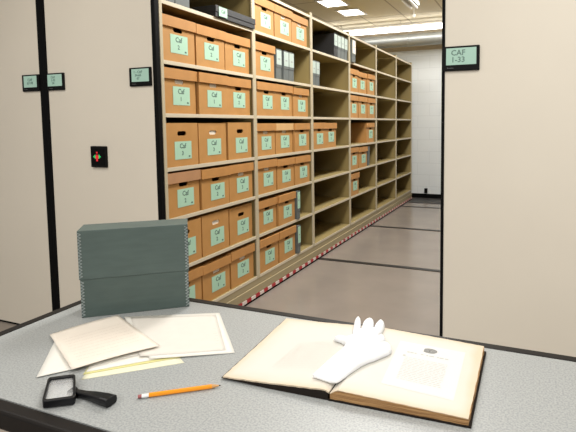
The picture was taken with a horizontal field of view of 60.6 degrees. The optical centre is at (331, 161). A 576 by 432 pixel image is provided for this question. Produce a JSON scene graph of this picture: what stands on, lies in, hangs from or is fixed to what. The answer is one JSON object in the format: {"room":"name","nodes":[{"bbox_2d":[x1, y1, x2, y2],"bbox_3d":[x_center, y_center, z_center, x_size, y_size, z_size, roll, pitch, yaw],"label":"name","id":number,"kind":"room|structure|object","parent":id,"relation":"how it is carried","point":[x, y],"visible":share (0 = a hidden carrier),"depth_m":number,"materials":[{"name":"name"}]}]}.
{"room":"archive storage room","nodes":[
{"label":"archive storage room","id":0,"kind":"room"},
{"bbox_2d":[0,198,440,431],"bbox_3d":[0.088,1.107,2.925,10.000,0.100,11.300,1,5,22],"label":"floor","id":1,"kind":"structure","parent":0,"point":[404,299],"depth_m":3.97,"materials":[{"name":"plastic"}]},
{"bbox_2d":[0,0,55,324],"bbox_3d":[-0.962,-0.302,5.873,0.831,2.275,6.011,1,5,22],"label":"shelving unit","id":2,"kind":"object","parent":1,"relation":"on","point":[27,286],"visible":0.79,"depth_m":3.04,"materials":[{"name":"beige metal"}]},
{"bbox_2d":[39,0,411,309],"bbox_3d":[-0.181,-0.286,5.552,0.856,2.273,6.016,1,5,22],"label":"shelving unit","id":3,"kind":"object","parent":1,"relation":"on","point":[104,63],"visible":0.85,"depth_m":2.95,"materials":[{"name":"beige laminate"}]},
{"bbox_2d":[162,13,195,64],"bbox_3d":[-1.043,-0.691,2.850,0.400,0.249,0.299,1,5,23],"label":"box","id":4,"kind":"object","parent":3,"relation":"on","point":[178,33],"visible":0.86,"depth_m":2.78,"materials":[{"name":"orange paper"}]},
{"bbox_2d":[164,67,196,113],"bbox_3d":[-1.042,-0.404,2.871,0.400,0.252,0.299,1,5,22],"label":"box","id":5,"kind":"object","parent":3,"relation":"on","point":[180,98],"visible":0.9,"depth_m":2.80,"materials":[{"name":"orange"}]},
{"bbox_2d":[174,0,188,7],"bbox_3d":[-0.996,-1.013,2.851,0.325,0.247,0.124,1,5,22],"label":"box","id":6,"kind":"object","parent":3,"relation":"on","point":[185,3],"visible":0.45,"depth_m":2.81,"materials":[{"name":"grey cardboard"}]},
{"bbox_2d":[166,123,197,167],"bbox_3d":[-1.035,-0.103,2.894,0.387,0.247,0.287,1,5,22],"label":"box","id":7,"kind":"object","parent":3,"relation":"on","point":[181,138],"visible":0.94,"depth_m":2.82,"materials":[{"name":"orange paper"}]},
{"bbox_2d":[168,169,200,218],"bbox_3d":[-1.032,0.179,2.914,0.400,0.251,0.299,1,5,22],"label":"box","id":8,"kind":"object","parent":3,"relation":"on","point":[183,185],"visible":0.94,"depth_m":2.85,"materials":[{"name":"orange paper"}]},
{"bbox_2d":[187,217,201,262],"bbox_3d":[-1.026,0.473,2.937,0.387,0.249,0.287,1,5,22],"label":"box","id":9,"kind":"object","parent":3,"relation":"on","point":[194,224],"visible":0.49,"depth_m":2.94,"materials":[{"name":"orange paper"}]},
{"bbox_2d":[188,265,202,299],"bbox_3d":[-1.030,0.773,2.963,0.400,0.249,0.299,1,5,22],"label":"box","id":10,"kind":"object","parent":3,"relation":"on","point":[195,272],"visible":0.19,"depth_m":2.97,"materials":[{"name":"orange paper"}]},
{"bbox_2d":[194,24,225,69],"bbox_3d":[-0.926,-0.713,3.132,0.400,0.247,0.299,1,5,23],"label":"box","id":11,"kind":"object","parent":3,"relation":"on","point":[208,42],"visible":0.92,"depth_m":3.04,"materials":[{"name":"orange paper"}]},
{"bbox_2d":[193,209,228,256],"bbox_3d":[-0.918,0.449,3.220,0.387,0.252,0.287,1,5,22],"label":"box","id":12,"kind":"object","parent":3,"relation":"on","point":[214,224],"visible":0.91,"depth_m":3.13,"materials":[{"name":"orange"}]},
{"bbox_2d":[195,72,227,114],"bbox_3d":[-0.915,-0.427,3.151,0.400,0.251,0.299,1,5,23],"label":"box","id":13,"kind":"object","parent":3,"relation":"on","point":[210,89],"visible":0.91,"depth_m":3.05,"materials":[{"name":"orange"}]},
{"bbox_2d":[193,166,230,209],"bbox_3d":[-0.909,0.159,3.196,0.400,0.246,0.299,1,5,23],"label":"box","id":14,"kind":"object","parent":3,"relation":"on","point":[214,181],"visible":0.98,"depth_m":3.10,"materials":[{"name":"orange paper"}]},
{"bbox_2d":[197,123,226,163],"bbox_3d":[-0.926,-0.125,3.178,0.387,0.246,0.287,1,5,22],"label":"box","id":15,"kind":"object","parent":3,"relation":"on","point":[211,136],"visible":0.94,"depth_m":3.09,"materials":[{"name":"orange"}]},
{"bbox_2d":[196,254,230,300],"bbox_3d":[-0.916,0.753,3.247,0.400,0.242,0.299,1,5,23],"label":"box","id":16,"kind":"object","parent":3,"relation":"on","point":[215,280],"visible":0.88,"depth_m":3.16,"materials":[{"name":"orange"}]},
{"bbox_2d":[190,5,255,28],"bbox_3d":[-0.788,-0.963,3.331,0.351,0.070,0.476,1,5,22],"label":"storage box","id":17,"kind":"object","parent":3,"relation":"on","point":[217,11],"visible":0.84,"depth_m":3.17,"materials":[{"name":"black cardboard"}]},
{"bbox_2d":[215,162,253,201],"bbox_3d":[-0.801,0.135,3.482,0.400,0.249,0.299,1,5,23],"label":"box","id":18,"kind":"object","parent":3,"relation":"on","point":[240,179],"visible":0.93,"depth_m":3.40,"materials":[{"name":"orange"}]},
{"bbox_2d":[224,33,249,73],"bbox_3d":[-0.815,-0.736,3.417,0.400,0.246,0.299,1,5,23],"label":"box","id":19,"kind":"object","parent":3,"relation":"on","point":[236,48],"visible":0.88,"depth_m":3.33,"materials":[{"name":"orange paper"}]},
{"bbox_2d":[222,202,251,244],"bbox_3d":[-0.808,0.428,3.505,0.387,0.248,0.287,1,5,22],"label":"box","id":20,"kind":"object","parent":3,"relation":"on","point":[239,215],"visible":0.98,"depth_m":3.42,"materials":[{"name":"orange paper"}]},
{"bbox_2d":[223,122,251,159],"bbox_3d":[-0.806,-0.150,3.460,0.387,0.250,0.287,1,5,22],"label":"box","id":21,"kind":"object","parent":3,"relation":"on","point":[238,134],"visible":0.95,"depth_m":3.37,"materials":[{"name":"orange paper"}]},
{"bbox_2d":[222,242,254,288],"bbox_3d":[-0.799,0.726,3.527,0.400,0.251,0.299,1,5,22],"label":"box","id":22,"kind":"object","parent":3,"relation":"on","point":[241,267],"visible":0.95,"depth_m":3.44,"materials":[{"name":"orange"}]},
{"bbox_2d":[226,77,250,114],"bbox_3d":[-0.812,-0.450,3.438,0.400,0.250,0.299,1,5,22],"label":"box","id":23,"kind":"object","parent":3,"relation":"on","point":[238,94],"visible":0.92,"depth_m":3.36,"materials":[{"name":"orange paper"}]},
{"bbox_2d":[254,0,274,35],"bbox_3d":[-0.675,-1.085,3.720,0.400,0.250,0.299,1,5,22],"label":"box","id":24,"kind":"object","parent":3,"relation":"on","point":[264,9],"visible":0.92,"depth_m":3.65,"materials":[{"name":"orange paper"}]},
{"bbox_2d":[255,41,274,77],"bbox_3d":[-0.675,-0.763,3.750,0.400,0.246,0.299,1,5,23],"label":"box","id":25,"kind":"object","parent":3,"relation":"on","point":[265,53],"visible":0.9,"depth_m":3.68,"materials":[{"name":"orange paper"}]},
{"bbox_2d":[256,81,276,115],"bbox_3d":[-0.663,-0.475,3.765,0.400,0.247,0.299,1,5,22],"label":"box","id":26,"kind":"object","parent":3,"relation":"on","point":[265,92],"visible":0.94,"depth_m":3.69,"materials":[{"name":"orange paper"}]},
{"bbox_2d":[257,123,275,155],"bbox_3d":[-0.673,-0.174,3.796,0.400,0.243,0.299,1,5,23],"label":"box","id":27,"kind":"object","parent":3,"relation":"on","point":[265,131],"visible":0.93,"depth_m":3.72,"materials":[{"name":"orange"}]},
{"bbox_2d":[258,158,277,194],"bbox_3d":[-0.666,0.106,3.816,0.400,0.251,0.299,1,5,23],"label":"box","id":28,"kind":"object","parent":3,"relation":"on","point":[266,167],"visible":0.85,"depth_m":3.74,"materials":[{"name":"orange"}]},
{"bbox_2d":[259,196,277,233],"bbox_3d":[-0.667,0.404,3.839,0.400,0.242,0.299,1,5,22],"label":"box","id":29,"kind":"object","parent":3,"relation":"on","point":[267,204],"visible":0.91,"depth_m":3.77,"materials":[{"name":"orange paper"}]},
{"bbox_2d":[259,232,278,273],"bbox_3d":[-0.655,0.699,3.858,0.400,0.250,0.299,1,5,22],"label":"box","id":30,"kind":"object","parent":3,"relation":"on","point":[269,242],"visible":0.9,"depth_m":3.78,"materials":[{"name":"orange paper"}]},
{"bbox_2d":[274,48,281,79],"bbox_3d":[-0.561,-0.773,3.932,0.325,0.237,0.087,1,5,22],"label":"box","id":31,"kind":"object","parent":3,"relation":"on","point":[277,56],"visible":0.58,"depth_m":3.86,"materials":[{"name":"grey cardboard"}]},
{"bbox_2d":[268,191,295,225],"bbox_3d":[-0.541,0.380,4.116,0.400,0.244,0.299,1,5,22],"label":"box","id":32,"kind":"object","parent":3,"relation":"on","point":[285,208],"visible":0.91,"depth_m":4.02,"materials":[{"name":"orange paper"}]},
{"bbox_2d":[273,4,292,41],"bbox_3d":[-0.561,-1.108,4.005,0.400,0.251,0.299,1,5,22],"label":"box","id":33,"kind":"object","parent":3,"relation":"on","point":[282,17],"visible":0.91,"depth_m":3.92,"materials":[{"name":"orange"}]},
{"bbox_2d":[273,157,294,189],"bbox_3d":[-0.548,0.088,4.098,0.400,0.242,0.299,1,5,23],"label":"box","id":34,"kind":"object","parent":3,"relation":"on","point":[285,168],"visible":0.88,"depth_m":4.01,"materials":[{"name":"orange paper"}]},
{"bbox_2d":[275,84,292,115],"bbox_3d":[-0.561,-0.499,4.052,0.400,0.250,0.299,1,5,22],"label":"box","id":35,"kind":"object","parent":3,"relation":"on","point":[284,92],"visible":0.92,"depth_m":3.98,"materials":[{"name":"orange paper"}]},
{"bbox_2d":[275,123,293,153],"bbox_3d":[-0.558,-0.197,4.079,0.400,0.242,0.299,1,5,23],"label":"box","id":36,"kind":"object","parent":3,"relation":"on","point":[283,132],"visible":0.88,"depth_m":3.99,"materials":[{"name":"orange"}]},
{"bbox_2d":[274,225,295,262],"bbox_3d":[-0.539,0.676,4.138,0.400,0.251,0.299,1,5,22],"label":"box","id":37,"kind":"object","parent":3,"relation":"on","point":[286,242],"visible":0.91,"depth_m":4.05,"materials":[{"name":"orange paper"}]},
{"bbox_2d":[281,50,288,80],"bbox_3d":[-0.513,-0.783,4.047,0.325,0.237,0.087,1,5,22],"label":"box","id":38,"kind":"object","parent":3,"relation":"on","point":[285,55],"visible":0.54,"depth_m":3.97,"materials":[{"name":"grey cardboard"}]},
{"bbox_2d":[289,52,293,81],"bbox_3d":[-0.478,-0.790,4.133,0.325,0.237,0.090,1,5,22],"label":"box","id":39,"kind":"object","parent":3,"relation":"on","point":[291,55],"visible":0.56,"depth_m":4.07,"materials":[{"name":"grey cardboard"}]},
{"bbox_2d":[286,190,299,218],"bbox_3d":[-0.427,0.368,4.274,0.325,0.242,0.055,1,5,22],"label":"box","id":40,"kind":"object","parent":3,"relation":"on","point":[297,199],"visible":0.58,"depth_m":4.20,"materials":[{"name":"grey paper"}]},
{"bbox_2d":[290,224,300,253],"bbox_3d":[-0.424,0.667,4.297,0.325,0.242,0.055,1,5,22],"label":"binder","id":41,"kind":"object","parent":3,"relation":"on","point":[298,227],"visible":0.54,"depth_m":4.22,"materials":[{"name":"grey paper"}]},
{"bbox_2d":[281,155,310,184],"bbox_3d":[-0.428,0.065,4.378,0.400,0.242,0.299,1,5,23],"label":"box","id":42,"kind":"object","parent":3,"relation":"on","point":[301,166],"visible":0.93,"depth_m":4.29,"materials":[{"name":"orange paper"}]},
{"bbox_2d":[291,14,307,46],"bbox_3d":[-0.448,-1.127,4.290,0.400,0.244,0.299,1,5,22],"label":"box","id":43,"kind":"object","parent":3,"relation":"on","point":[299,24],"visible":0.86,"depth_m":4.21,"materials":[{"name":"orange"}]},
{"bbox_2d":[292,87,308,116],"bbox_3d":[-0.440,-0.518,4.335,0.400,0.242,0.299,1,5,22],"label":"box","id":44,"kind":"object","parent":3,"relation":"on","point":[299,95],"visible":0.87,"depth_m":4.25,"materials":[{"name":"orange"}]},
{"bbox_2d":[292,123,309,151],"bbox_3d":[-0.430,-0.219,4.354,0.400,0.243,0.299,1,5,22],"label":"box","id":45,"kind":"object","parent":3,"relation":"on","point":[300,134],"visible":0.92,"depth_m":4.25,"materials":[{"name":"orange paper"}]},
{"bbox_2d":[313,60,315,84],"bbox_3d":[-0.305,-0.819,4.557,0.325,0.227,0.079,1,5,22],"label":"box","id":46,"kind":"object","parent":3,"relation":"on","point":[314,61],"visible":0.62,"depth_m":4.50,"materials":[{"name":"grey cardboard"}]},
{"bbox_2d":[316,61,319,85],"bbox_3d":[-0.273,-0.825,4.635,0.325,0.227,0.079,1,5,22],"label":"box","id":47,"kind":"object","parent":3,"relation":"on","point":[317,62],"visible":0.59,"depth_m":4.58,"materials":[{"name":"grey cardboard"}]},
{"bbox_2d":[313,123,326,148],"bbox_3d":[-0.286,-0.250,4.710,0.400,0.247,0.299,1,5,23],"label":"box","id":48,"kind":"object","parent":3,"relation":"on","point":[319,128],"visible":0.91,"depth_m":4.64,"materials":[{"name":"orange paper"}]},
{"bbox_2d":[312,33,337,56],"bbox_3d":[-0.101,-1.185,5.036,0.325,0.237,0.092,1,5,22],"label":"box","id":49,"kind":"object","parent":3,"relation":"on","point":[325,43],"visible":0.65,"depth_m":4.97,"materials":[{"name":"black cardboard"}]},
{"bbox_2d":[325,123,336,147],"bbox_3d":[-0.181,-0.272,4.997,0.400,0.244,0.299,1,5,22],"label":"box","id":50,"kind":"object","parent":3,"relation":"on","point":[330,132],"visible":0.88,"depth_m":4.92,"materials":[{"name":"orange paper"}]},
{"bbox_2d":[337,35,340,57],"bbox_3d":[-0.064,-1.190,5.127,0.325,0.233,0.092,1,5,22],"label":"box","id":51,"kind":"object","parent":3,"relation":"on","point":[339,37],"visible":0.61,"depth_m":5.06,"materials":[{"name":"grey cardboard"}]},
{"bbox_2d":[341,36,343,58],"bbox_3d":[-0.027,-1.200,5.217,0.325,0.237,0.092,1,5,22],"label":"box","id":52,"kind":"object","parent":3,"relation":"on","point":[342,38],"visible":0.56,"depth_m":5.14,"materials":[{"name":"grey cardboard"}]},
{"bbox_2d":[344,38,347,59],"bbox_3d":[0.010,-1.205,5.308,0.325,0.233,0.092,1,5,22],"label":"box","id":53,"kind":"object","parent":3,"relation":"on","point":[345,39],"visible":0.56,"depth_m":5.24,"materials":[{"name":"grey cardboard"}]},
{"bbox_2d":[350,39,355,62],"bbox_3d":[0.102,-1.221,5.452,0.325,0.242,0.107,1,5,22],"label":"box","id":54,"kind":"object","parent":3,"relation":"on","point":[352,42],"visible":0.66,"depth_m":5.36,"materials":[{"name":"beige cardboard"}]},
{"bbox_2d":[350,68,358,91],"bbox_3d":[0.079,-0.914,5.583,0.400,0.252,0.299,1,5,22],"label":"box","id":55,"kind":"object","parent":3,"relation":"on","point":[354,74],"visible":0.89,"depth_m":5.51,"materials":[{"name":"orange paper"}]},
{"bbox_2d":[350,95,358,117],"bbox_3d":[0.077,-0.626,5.609,0.400,0.252,0.299,1,5,22],"label":"box","id":56,"kind":"object","parent":3,"relation":"on","point":[354,99],"visible":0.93,"depth_m":5.56,"materials":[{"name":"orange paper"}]},
{"bbox_2d":[351,147,358,169],"bbox_3d":[0.083,-0.043,5.653,0.400,0.252,0.299,1,5,22],"label":"box","id":57,"kind":"object","parent":3,"relation":"on","point":[354,150],"visible":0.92,"depth_m":5.60,"materials":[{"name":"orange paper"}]},
{"bbox_2d":[351,172,359,195],"bbox_3d":[0.091,0.253,5.673,0.400,0.246,0.299,1,5,22],"label":"box","id":58,"kind":"object","parent":3,"relation":"on","point":[355,176],"visible":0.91,"depth_m":5.62,"materials":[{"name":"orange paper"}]},
{"bbox_2d":[353,146,367,167],"bbox_3d":[0.206,-0.061,5.936,0.400,0.241,0.299,1,5,23],"label":"box","id":59,"kind":"object","parent":3,"relation":"on","point":[362,154],"visible":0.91,"depth_m":5.85,"materials":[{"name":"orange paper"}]},
{"bbox_2d":[358,72,366,93],"bbox_3d":[0.193,-0.933,5.870,0.400,0.244,0.299,1,5,22],"label":"box","id":60,"kind":"object","parent":3,"relation":"on","point":[362,77],"visible":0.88,"depth_m":5.80,"materials":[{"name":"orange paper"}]},
{"bbox_2d":[351,123,374,142],"bbox_3d":[0.313,-0.369,6.198,0.400,0.243,0.299,1,5,23],"label":"box","id":61,"kind":"object","parent":3,"relation":"on","point":[360,132],"visible":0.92,"depth_m":6.04,"materials":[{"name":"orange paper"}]},
{"bbox_2d":[358,96,367,117],"bbox_3d":[0.199,-0.648,5.890,0.400,0.250,0.299,1,5,23],"label":"box","id":62,"kind":"object","parent":3,"relation":"on","point":[362,103],"visible":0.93,"depth_m":5.81,"materials":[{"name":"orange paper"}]},
{"bbox_2d":[367,146,369,165],"bbox_3d":[0.318,-0.074,6.126,0.323,0.237,0.062,1,5,22],"label":"box","id":63,"kind":"object","parent":3,"relation":"on","point":[368,151],"visible":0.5,"depth_m":6.05,"materials":[{"name":"grey cardboard"}]},
{"bbox_2d":[366,74,374,94],"bbox_3d":[0.318,-0.957,6.146,0.400,0.247,0.299,1,5,22],"label":"box","id":64,"kind":"object","parent":3,"relation":"on","point":[370,79],"visible":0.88,"depth_m":6.03,"materials":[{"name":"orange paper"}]},
{"bbox_2d":[367,98,375,117],"bbox_3d":[0.322,-0.669,6.169,0.400,0.246,0.299,1,5,22],"label":"box","id":65,"kind":"object","parent":3,"relation":"on","point":[371,102],"visible":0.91,"depth_m":6.09,"materials":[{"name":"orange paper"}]},
{"bbox_2d":[0,298,575,431],"bbox_3d":[0.183,0.832,0.954,2.192,0.751,0.625,1,5,22],"label":"desk","id":66,"kind":"object","parent":1,"relation":"on","point":[521,390],"visible":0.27,"depth_m":0.96,"materials":[{"name":"grey laminate"}]},
{"bbox_2d":[42,374,116,407],"bbox_3d":[-0.503,0.453,0.955,0.180,0.017,0.094,1,5,22],"label":"magnifying glass","id":67,"kind":"object","parent":66,"relation":"on","point":[103,399],"visible":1,"depth_m":0.94,"materials":[{"name":"black plastic"}]},
{"bbox_2d":[37,315,150,376],"bbox_3d":[-0.562,0.441,1.201,0.239,0.001,0.262,-2,5,-23],"label":"paper sheet","id":68,"kind":"object","parent":66,"relation":"on","point":[55,362],"visible":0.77,"depth_m":1.10,"materials":[{"name":"white paper"}]},
{"bbox_2d":[50,315,159,368],"bbox_3d":[-0.565,0.434,1.194,0.184,0.004,0.269,-5,6,-43],"label":"letter","id":69,"kind":"object","parent":68,"relation":"on","point":[88,343],"visible":1,"depth_m":1.18,"materials":[{"name":"beige paper"}]},
{"bbox_2d":[81,358,183,379],"bbox_3d":[-0.443,0.450,1.108,0.208,0.001,0.100,-2,5,-19],"label":"folder","id":70,"kind":"object","parent":66,"relation":"on","point":[174,361],"visible":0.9,"depth_m":1.07,"materials":[{"name":"beige paper"}]},
{"bbox_2d":[83,357,179,374],"bbox_3d":[-0.454,0.447,1.130,0.204,0.001,0.101,-2,5,-22],"label":"folder","id":71,"kind":"object","parent":70,"relation":"on","point":[160,359],"visible":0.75,"depth_m":1.08,"materials":[{"name":"yellow paper"}]},
{"bbox_2d":[86,355,159,371],"bbox_3d":[-0.460,0.446,1.143,0.196,0.001,0.110,-2,5,-23],"label":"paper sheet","id":72,"kind":"object","parent":71,"relation":"on","point":[137,358],"visible":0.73,"depth_m":1.10,"materials":[{"name":"white paper"}]},
{"bbox_2d":[77,218,188,317],"bbox_3d":[-0.567,0.303,1.429,0.290,0.244,0.095,-2,5,-16],"label":"case","id":73,"kind":"object","parent":66,"relation":"on","point":[136,266],"visible":1,"depth_m":1.39,"materials":[{"name":"grey cardboard"}]},
{"bbox_2d":[124,313,234,358],"bbox_3d":[-0.398,0.436,1.246,0.251,0.004,0.321,-2,5,-20],"label":"paper sheet","id":74,"kind":"object","parent":66,"relation":"on","point":[229,348],"visible":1,"depth_m":1.19,"materials":[{"name":"white paper"}]},
{"bbox_2d":[131,315,225,355],"bbox_3d":[-0.398,0.435,1.248,0.223,0.004,0.280,-2,5,-19],"label":"letter","id":75,"kind":"object","parent":74,"relation":"on","point":[192,333],"visible":1,"depth_m":1.24,"materials":[{"name":"beige paper"}]},
{"bbox_2d":[138,384,220,398],"bbox_3d":[-0.300,0.455,0.973,0.158,0.009,0.009,-2,5,-14],"label":"pencil","id":76,"kind":"object","parent":66,"relation":"on","point":[210,386],"visible":1,"depth_m":0.97,"materials":[{"name":"orange wood"}]},
{"bbox_2d":[221,318,485,428],"bbox_3d":[0.065,0.435,1.086,0.521,0.023,0.326,1,5,20],"label":"open book","id":77,"kind":"object","parent":66,"relation":"on","point":[425,377],"visible":0.88,"depth_m":1.02,"materials":[{"name":"beige paper"}]},
{"bbox_2d":[313,316,391,382],"bbox_3d":[0.066,0.415,1.109,0.142,0.023,0.326,1,5,14],"label":"glove","id":78,"kind":"object","parent":77,"relation":"on","point":[367,344],"visible":1,"depth_m":1.06,"materials":[{"name":"white fabric"}]},
{"bbox_2d":[318,258,439,271],"bbox_3d":[0.441,0.934,4.441,8.500,0.005,0.055,1,5,22],"label":"rail","id":79,"kind":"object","parent":1,"relation":"on","point":[328,259],"depth_m":4.44,"materials":[{"name":"grey metal"}]},
{"bbox_2d":[371,225,439,231],"bbox_3d":[1.044,0.815,5.913,8.500,0.005,0.055,1,5,22],"label":"trim","id":80,"kind":"structure","parent":1,"relation":"on","point":[371,225],"depth_m":5.95,"materials":[{"name":"grey metal"}]},
{"bbox_2d":[403,206,440,208],"bbox_3d":[1.635,0.697,7.357,8.500,0.005,0.040,1,5,22],"label":"trim","id":81,"kind":"structure","parent":1,"relation":"on","point":[403,206],"depth_m":7.44,"materials":[{"name":"grey metal"}]},
{"bbox_2d":[440,0,575,356],"bbox_3d":[1.981,-0.237,4.673,0.832,2.275,6.011,1,5,22],"label":"shelving unit","id":82,"kind":"object","parent":1,"relation":"on","point":[508,219],"visible":0.94,"depth_m":1.97,"materials":[{"name":"beige metal"}]},
{"bbox_2d":[279,0,441,28],"bbox_3d":[0.061,-1.884,2.694,10.000,0.100,11.300,1,5,22],"label":"ceiling","id":83,"kind":"structure","parent":0,"point":[380,12],"depth_m":7.15,"materials":[{"name":"tile"}]},
{"bbox_2d":[314,0,349,7],"bbox_3d":[0.017,-2.127,6.567,0.360,0.012,0.420,1,5,22],"label":"ceiling light panel","id":84,"kind":"object","parent":83,"relation":"attached to","point":[325,3],"visible":1,"depth_m":6.59,"materials":[{"name":"white plastic"}]},
{"bbox_2d":[318,0,345,6],"bbox_3d":[0.017,-2.129,6.567,0.300,0.005,0.360,1,5,22],"label":"diffuser","id":85,"kind":"object","parent":84,"relation":"attached to","point":[325,3],"depth_m":6.59,"materials":[{"name":"white plastic"}]},
{"bbox_2d":[334,8,367,16],"bbox_3d":[0.292,-2.173,7.130,0.360,0.012,0.420,1,5,22],"label":"ceiling light panel","id":86,"kind":"object","parent":83,"relation":"attached to","point":[352,11],"visible":1,"depth_m":7.13,"materials":[{"name":"white plastic"}]},
{"bbox_2d":[338,9,363,15],"bbox_3d":[0.292,-2.175,7.130,0.300,0.005,0.360,1,5,22],"label":"diffuser","id":87,"kind":"object","parent":86,"relation":"attached to","point":[344,12],"depth_m":7.13,"materials":[{"name":"white plastic"}]},
{"bbox_2d":[339,20,441,35],"bbox_3d":[1.123,-2.148,7.732,2.970,0.170,0.140,1,5,22],"label":"strip light","id":88,"kind":"object","parent":83,"relation":"hanging from","point":[437,24],"visible":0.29,"depth_m":7.73,"materials":[{"name":"white plastic"}]},
{"bbox_2d":[358,31,441,48],"bbox_3d":[1.908,-2.054,7.743,5.400,0.374,0.208,1,5,22],"label":"ventilation duct","id":89,"kind":"object","parent":83,"relation":"attached to","point":[430,38],"visible":0.18,"depth_m":7.95,"materials":[{"name":"metal"}]},
{"bbox_2d":[401,0,418,16],"bbox_3d":[0.741,-1.877,5.315,0.120,0.330,1.450,1,5,22],"label":"strip light","id":90,"kind":"object","parent":83,"relation":"hanging from","point":[409,3],"visible":1,"depth_m":5.79,"materials":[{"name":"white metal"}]},
{"bbox_2d":[387,49,441,193],"bbox_3d":[2.241,-0.618,8.108,10.000,2.500,0.150,1,5,22],"label":"wall","id":91,"kind":"structure","parent":0,"point":[426,64],"depth_m":8.28,"materials":[{"name":"white paint"}]},
{"bbox_2d":[354,29,441,51],"bbox_3d":[2.226,-2.063,7.992,10.000,0.400,0.160,1,5,22],"label":"trim","id":92,"kind":"structure","parent":91,"relation":"attached to","point":[425,47],"depth_m":8.29,"materials":[{"name":"beige paint"}]},
{"bbox_2d":[409,197,440,203],"bbox_3d":[2.023,0.651,7.907,1.460,0.006,0.544,1,5,22],"label":"trim","id":93,"kind":"structure","parent":91,"relation":"attached to","point":[416,199],"depth_m":8.07,"materials":[{"name":"grey"}]},
{"bbox_2d":[412,193,440,198],"bbox_3d":[2.221,0.598,8.125,10.000,0.075,0.015,1,5,22],"label":"baseboard","id":94,"kind":"structure","parent":91,"relation":"attached to","point":[420,195],"depth_m":8.36,"materials":[{"name":"black rubber"}]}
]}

